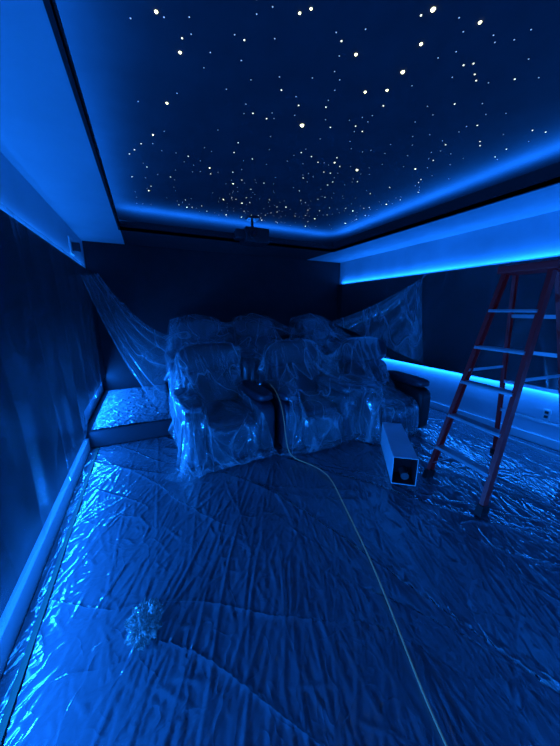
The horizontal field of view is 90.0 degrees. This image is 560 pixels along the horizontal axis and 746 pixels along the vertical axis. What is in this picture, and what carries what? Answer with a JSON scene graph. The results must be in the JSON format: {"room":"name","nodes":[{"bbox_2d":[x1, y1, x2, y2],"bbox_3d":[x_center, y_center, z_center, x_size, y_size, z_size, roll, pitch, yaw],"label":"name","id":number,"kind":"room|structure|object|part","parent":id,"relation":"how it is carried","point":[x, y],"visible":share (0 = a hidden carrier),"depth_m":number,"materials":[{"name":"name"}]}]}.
{"room":"home theater","nodes":[
{"label":"home theater","id":0,"kind":"room"},
{"bbox_2d":[0,152,103,424],"bbox_3d":[-1.512,-0.196,1.323,0.100,2.800,6.900,-6,14,-25],"label":"wall","id":1,"kind":"structure","parent":0,"point":[19,199],"depth_m":2.33,"materials":[{"name":"paint"}]},
{"bbox_2d":[0,209,86,617],"bbox_3d":[-1.056,0.239,0.621,0.059,1.860,5.000,-6,14,-25],"label":"wall panel","id":2,"kind":"object","parent":1,"relation":"attached to","point":[34,318],"depth_m":1.75,"materials":[{"name":"black dark fabric"}]},
{"bbox_2d":[0,438,89,678],"bbox_3d":[-1.044,1.283,0.833,0.062,0.130,5.050,-6,14,-25],"label":"baseboard","id":3,"kind":"structure","parent":1,"relation":"attached to","point":[11,620],"depth_m":1.57,"materials":[{"name":"white paint"}]},
{"bbox_2d":[0,0,123,243],"bbox_3d":[-1.213,-1.319,1.214,0.560,0.040,6.900,-6,14,-25],"label":"soffit","id":4,"kind":"object","parent":1,"relation":"attached to","point":[43,135],"depth_m":1.56,"materials":[{"name":"paint"}]},
{"bbox_2d":[67,236,80,255],"bbox_3d":[-2.507,-1.551,3.426,0.100,0.200,0.160,-6,14,-25],"label":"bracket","id":5,"kind":"object","parent":1,"relation":"attached to","point":[73,246],"visible":1,"depth_m":3.40,"materials":[{"name":"white"}]},
{"bbox_3d":[-2.543,-1.547,3.409,0.020,0.200,0.160,-6,14,-25],"label":"plate","id":6,"kind":"part","parent":5,"relation":"part of","materials":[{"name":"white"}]},
{"bbox_3d":[-2.498,-1.542,3.432,0.080,0.100,0.060,-6,14,-25],"label":"arm","id":7,"kind":"part","parent":5,"relation":"part of","materials":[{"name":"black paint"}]},
{"bbox_2d":[58,250,104,410],"bbox_3d":[-2.510,-0.557,3.609,0.059,1.620,1.830,-6,14,-25],"label":"wall panel","id":8,"kind":"object","parent":1,"relation":"attached to","point":[83,320],"depth_m":3.34,"materials":[{"name":"black dark fabric"}]},
{"bbox_2d":[43,0,119,229],"bbox_3d":[-0.915,-1.347,1.209,0.020,0.104,5.350,-6,14,-25],"label":"trim","id":9,"kind":"structure","parent":1,"relation":"attached to","point":[72,76],"depth_m":1.30,"materials":[{"name":"black paint"}]},
{"bbox_2d":[82,241,339,390],"bbox_3d":[-0.830,-1.117,5.409,4.700,2.800,0.100,-6,14,-25],"label":"wall","id":10,"kind":"structure","parent":0,"point":[152,286],"depth_m":4.90,"materials":[{"name":"paint"}]},
{"bbox_2d":[81,273,169,401],"bbox_3d":[-1.990,-0.504,3.883,0.925,1.780,1.550,-6,14,-25],"label":"sheet","id":11,"kind":"object","parent":10,"relation":"hanging from","point":[105,288],"visible":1,"depth_m":3.76,"materials":[{"name":"clear plastic"}]},
{"bbox_2d":[119,220,332,251],"bbox_3d":[-0.561,-2.046,4.264,3.290,0.124,0.020,-6,14,-25],"label":"trim","id":12,"kind":"structure","parent":10,"relation":"attached to","point":[123,223],"depth_m":4.00,"materials":[{"name":"black paint"}]},
{"bbox_2d":[120,227,332,259],"bbox_3d":[-0.749,-2.096,4.661,3.290,0.040,0.900,-6,14,-25],"label":"trim","id":13,"kind":"structure","parent":10,"relation":"attached to","point":[130,238],"depth_m":4.46,"materials":[{"name":"paint"}]},
{"bbox_2d":[0,407,559,680],"bbox_3d":[0.660,0.994,2.638,4.900,0.100,7.100,-6,14,-25],"label":"floor","id":14,"kind":"structure","parent":0,"point":[429,407],"depth_m":2.20,"materials":[{"name":"white wood"}]},
{"bbox_2d":[85,384,175,448],"bbox_3d":[-0.414,0.346,4.832,4.690,0.200,1.845,-6,14,-25],"label":"platform","id":15,"kind":"object","parent":14,"relation":"on","point":[101,437],"visible":0.12,"depth_m":3.26,"materials":[{"name":"grey carpet"}]},
{"bbox_2d":[91,384,174,429],"bbox_3d":[-2.048,0.415,4.020,0.876,0.018,1.716,-6,14,-25],"label":"covering","id":16,"kind":"object","parent":15,"relation":"on","point":[129,405],"visible":0.99,"depth_m":3.80,"materials":[{"name":"grey"}]},
{"bbox_2d":[167,320,235,392],"bbox_3d":[-1.254,-0.251,4.359,0.930,1.103,1.023,-6,14,-25],"label":"recliner chair","id":17,"kind":"object","parent":15,"relation":"on","point":[191,331],"visible":0.34,"depth_m":4.41,"materials":[{"name":"grey leather"}]},
{"bbox_2d":[234,319,272,384],"bbox_3d":[-0.331,-0.346,4.783,0.930,1.103,1.023,-6,14,-25],"label":"recliner chair","id":18,"kind":"object","parent":15,"relation":"on","point":[258,338],"visible":0.48,"depth_m":4.81,"materials":[{"name":"clear plastic"}]},
{"bbox_2d":[165,318,274,389],"bbox_3d":[-0.833,-0.330,4.537,2.056,1.066,1.158,-6,14,-25],"label":"sheet","id":19,"kind":"object","parent":18,"relation":"on","point":[254,318],"visible":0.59,"depth_m":4.43,"materials":[{"name":"clear plastic"}]},
{"bbox_2d":[293,318,341,377],"bbox_3d":[0.746,-0.453,5.255,0.930,1.103,1.023,-6,14,-25],"label":"recliner chair","id":20,"kind":"object","parent":15,"relation":"on","point":[304,329],"visible":0.43,"depth_m":5.29,"materials":[{"name":"grey leather"}]},
{"bbox_2d":[293,317,336,364],"bbox_3d":[0.762,-0.492,5.242,1.060,1.057,1.211,-6,14,-25],"label":"sheet","id":21,"kind":"object","parent":20,"relation":"on","point":[312,317],"visible":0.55,"depth_m":5.30,"materials":[{"name":"clear plastic"}]},
{"bbox_2d":[0,408,559,745],"bbox_3d":[1.044,1.112,1.843,4.572,0.013,4.923,-6,14,-25],"label":"covering","id":22,"kind":"object","parent":14,"relation":"on","point":[279,628],"visible":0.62,"depth_m":1.45,"materials":[{"name":"grey"}]},
{"bbox_2d":[0,448,98,744],"bbox_3d":[-0.984,1.305,0.964,0.025,0.003,4.820,-6,14,-25],"label":"tape","id":23,"kind":"object","parent":22,"relation":"on","point":[9,706],"visible":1,"depth_m":1.34,"materials":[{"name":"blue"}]},
{"bbox_2d":[124,597,163,651],"bbox_3d":[-0.649,1.178,1.342,0.177,0.083,0.249,-6,14,-25],"label":"plastic","id":24,"kind":"object","parent":22,"relation":"on","point":[142,625],"visible":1,"depth_m":1.31,"materials":[{"name":"clear plastic"}]},
{"bbox_2d":[172,343,274,467],"bbox_3d":[-0.665,0.253,3.100,0.954,1.103,1.053,-6,14,-25],"label":"recliner chair","id":25,"kind":"object","parent":22,"relation":"on","point":[227,402],"visible":0.98,"depth_m":2.91,"materials":[{"name":"grey leather"}]},
{"bbox_2d":[171,341,275,478],"bbox_3d":[-0.739,0.255,3.047,1.141,1.123,1.310,-6,14,-25],"label":"sheet","id":26,"kind":"object","parent":25,"relation":"on","point":[201,471],"visible":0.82,"depth_m":2.74,"materials":[{"name":"clear plastic"}]},
{"bbox_2d":[261,340,356,448],"bbox_3d":[0.281,0.179,3.429,0.965,1.103,1.055,-6,14,-25],"label":"recliner chair","id":27,"kind":"object","parent":22,"relation":"on","point":[318,421],"visible":0.94,"depth_m":3.19,"materials":[{"name":"clear plastic"}]},
{"bbox_2d":[259,336,418,454],"bbox_3d":[0.677,0.145,3.533,1.791,1.125,1.269,-4,13,-17],"label":"sheet","id":28,"kind":"object","parent":27,"relation":"on","point":[360,336],"visible":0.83,"depth_m":3.28,"materials":[{"name":"clear plastic"}]},
{"bbox_2d":[270,384,447,745],"bbox_3d":[0.475,0.771,1.764,0.347,0.688,3.087,-4,13,-16],"label":"extension cord","id":29,"kind":"object","parent":22,"relation":"on","point":[403,642],"visible":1,"depth_m":1.40,"materials":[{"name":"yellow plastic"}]},
{"bbox_2d":[336,338,430,436],"bbox_3d":[1.276,0.115,3.713,0.932,1.103,1.026,-4,13,-18],"label":"recliner chair","id":30,"kind":"object","parent":22,"relation":"on","point":[359,359],"visible":0.89,"depth_m":3.46,"materials":[{"name":"grey leather"}]},
{"bbox_2d":[381,422,418,485],"bbox_3d":[1.158,0.764,2.778,0.200,0.255,0.780,3,13,13],"label":"open cardboard box","id":31,"kind":"object","parent":22,"relation":"on","point":[401,460],"visible":1,"depth_m":2.58,"materials":[{"name":"white cardboard"}]},
{"bbox_2d":[422,259,559,516],"bbox_3d":[1.907,0.079,2.310,1.192,1.850,0.622,-6,14,-25],"label":"step ladder","id":32,"kind":"object","parent":22,"relation":"on","point":[551,267],"visible":0.99,"depth_m":2.21,"materials":[{"name":"red"}]},
{"bbox_3d":[1.588,0.063,2.406,0.546,1.798,0.046,-2,13,-9],"label":"rail","id":33,"kind":"part","parent":32,"relation":"part of","materials":[{"name":"red"}]},
{"bbox_3d":[2.110,0.020,2.642,0.539,1.774,0.037,-11,17,-41],"label":"rail","id":34,"kind":"part","parent":32,"relation":"part of","materials":[{"name":"red"}]},
{"bbox_3d":[1.717,0.146,2.034,0.573,1.799,0.100,-6,14,-25],"label":"rail","id":35,"kind":"part","parent":32,"relation":"part of","materials":[{"name":"red"}]},
{"bbox_3d":[2.277,0.105,2.261,0.540,1.774,0.040,-1,13,-5],"label":"rail","id":36,"kind":"part","parent":32,"relation":"part of","materials":[{"name":"red"}]},
{"bbox_2d":[55,0,559,244],"bbox_3d":[0.660,-1.835,2.001,4.900,0.100,7.100,-6,14,-25],"label":"ceiling","id":37,"kind":"structure","parent":0,"point":[120,61],"depth_m":1.80,"materials":[{"name":"black paint"}]},
{"bbox_2d":[234,216,268,247],"bbox_3d":[-0.420,-2.048,4.017,0.480,0.370,0.375,-6,14,-25],"label":"ceiling projector","id":38,"kind":"object","parent":37,"relation":"hanging from","point":[252,236],"depth_m":3.96,"materials":[{"name":"black plastic"}]},
{"bbox_2d":[130,6,545,225],"bbox_3d":[0.607,-1.751,1.880,2.988,0.007,5.100,-6,14,-25],"label":"lights","id":39,"kind":"object","parent":37,"relation":"attached to","point":[433,8],"depth_m":1.62,"materials":[{"name":"beige"}]},
{"bbox_2d":[340,210,559,441],"bbox_3d":[2.832,-0.645,3.316,0.100,2.800,6.900,-6,14,-25],"label":"wall","id":40,"kind":"structure","parent":0,"point":[537,237],"depth_m":3.69,"materials":[{"name":"paint"}]},
{"bbox_2d":[308,178,559,262],"bbox_3d":[2.402,-1.693,2.873,0.850,0.040,6.900,-6,14,-25],"label":"soffit","id":41,"kind":"object","parent":40,"relation":"attached to","point":[544,200],"depth_m":3.28,"materials":[{"name":"paint"}]},
{"bbox_2d":[333,162,559,251],"bbox_3d":[2.079,-1.681,2.579,0.020,0.154,5.350,-6,14,-25],"label":"trim","id":42,"kind":"structure","parent":40,"relation":"attached to","point":[548,173],"depth_m":2.90,"materials":[{"name":"black paint"}]},
{"bbox_2d":[335,257,559,389],"bbox_3d":[2.752,-0.577,3.311,0.059,1.390,6.830,-6,14,-25],"label":"wall panel","id":43,"kind":"object","parent":40,"relation":"attached to","point":[451,307],"depth_m":3.97,"materials":[{"name":"black paint"}]},
{"bbox_2d":[430,401,559,450],"bbox_3d":[3.171,0.862,2.772,0.020,0.100,5.050,-6,14,-25],"label":"baseboard","id":44,"kind":"structure","parent":40,"relation":"attached to","point":[550,443],"depth_m":3.39,"materials":[{"name":"white paint"}]},
{"bbox_2d":[541,409,551,420],"bbox_3d":[2.973,0.464,3.125,0.011,0.120,0.070,-6,14,-25],"label":"wall outlet","id":45,"kind":"object","parent":40,"relation":"attached to","point":[546,414],"visible":1,"depth_m":3.12,"materials":[{"name":"white plastic"}]},
{"bbox_3d":[2.714,-0.573,3.247,0.040,1.410,6.550,-6,14,-25],"label":"curtain","id":46,"kind":"object","parent":40,"relation":"hanging from","visible":0},
{"bbox_2d":[363,289,421,348],"bbox_3d":[1.545,-0.874,4.517,1.498,1.320,0.220,6,14,25],"label":"sheet","id":47,"kind":"object","parent":46,"relation":"hanging from","point":[407,289],"visible":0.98,"depth_m":4.51,"materials":[{"name":"clear plastic"}]}
]}

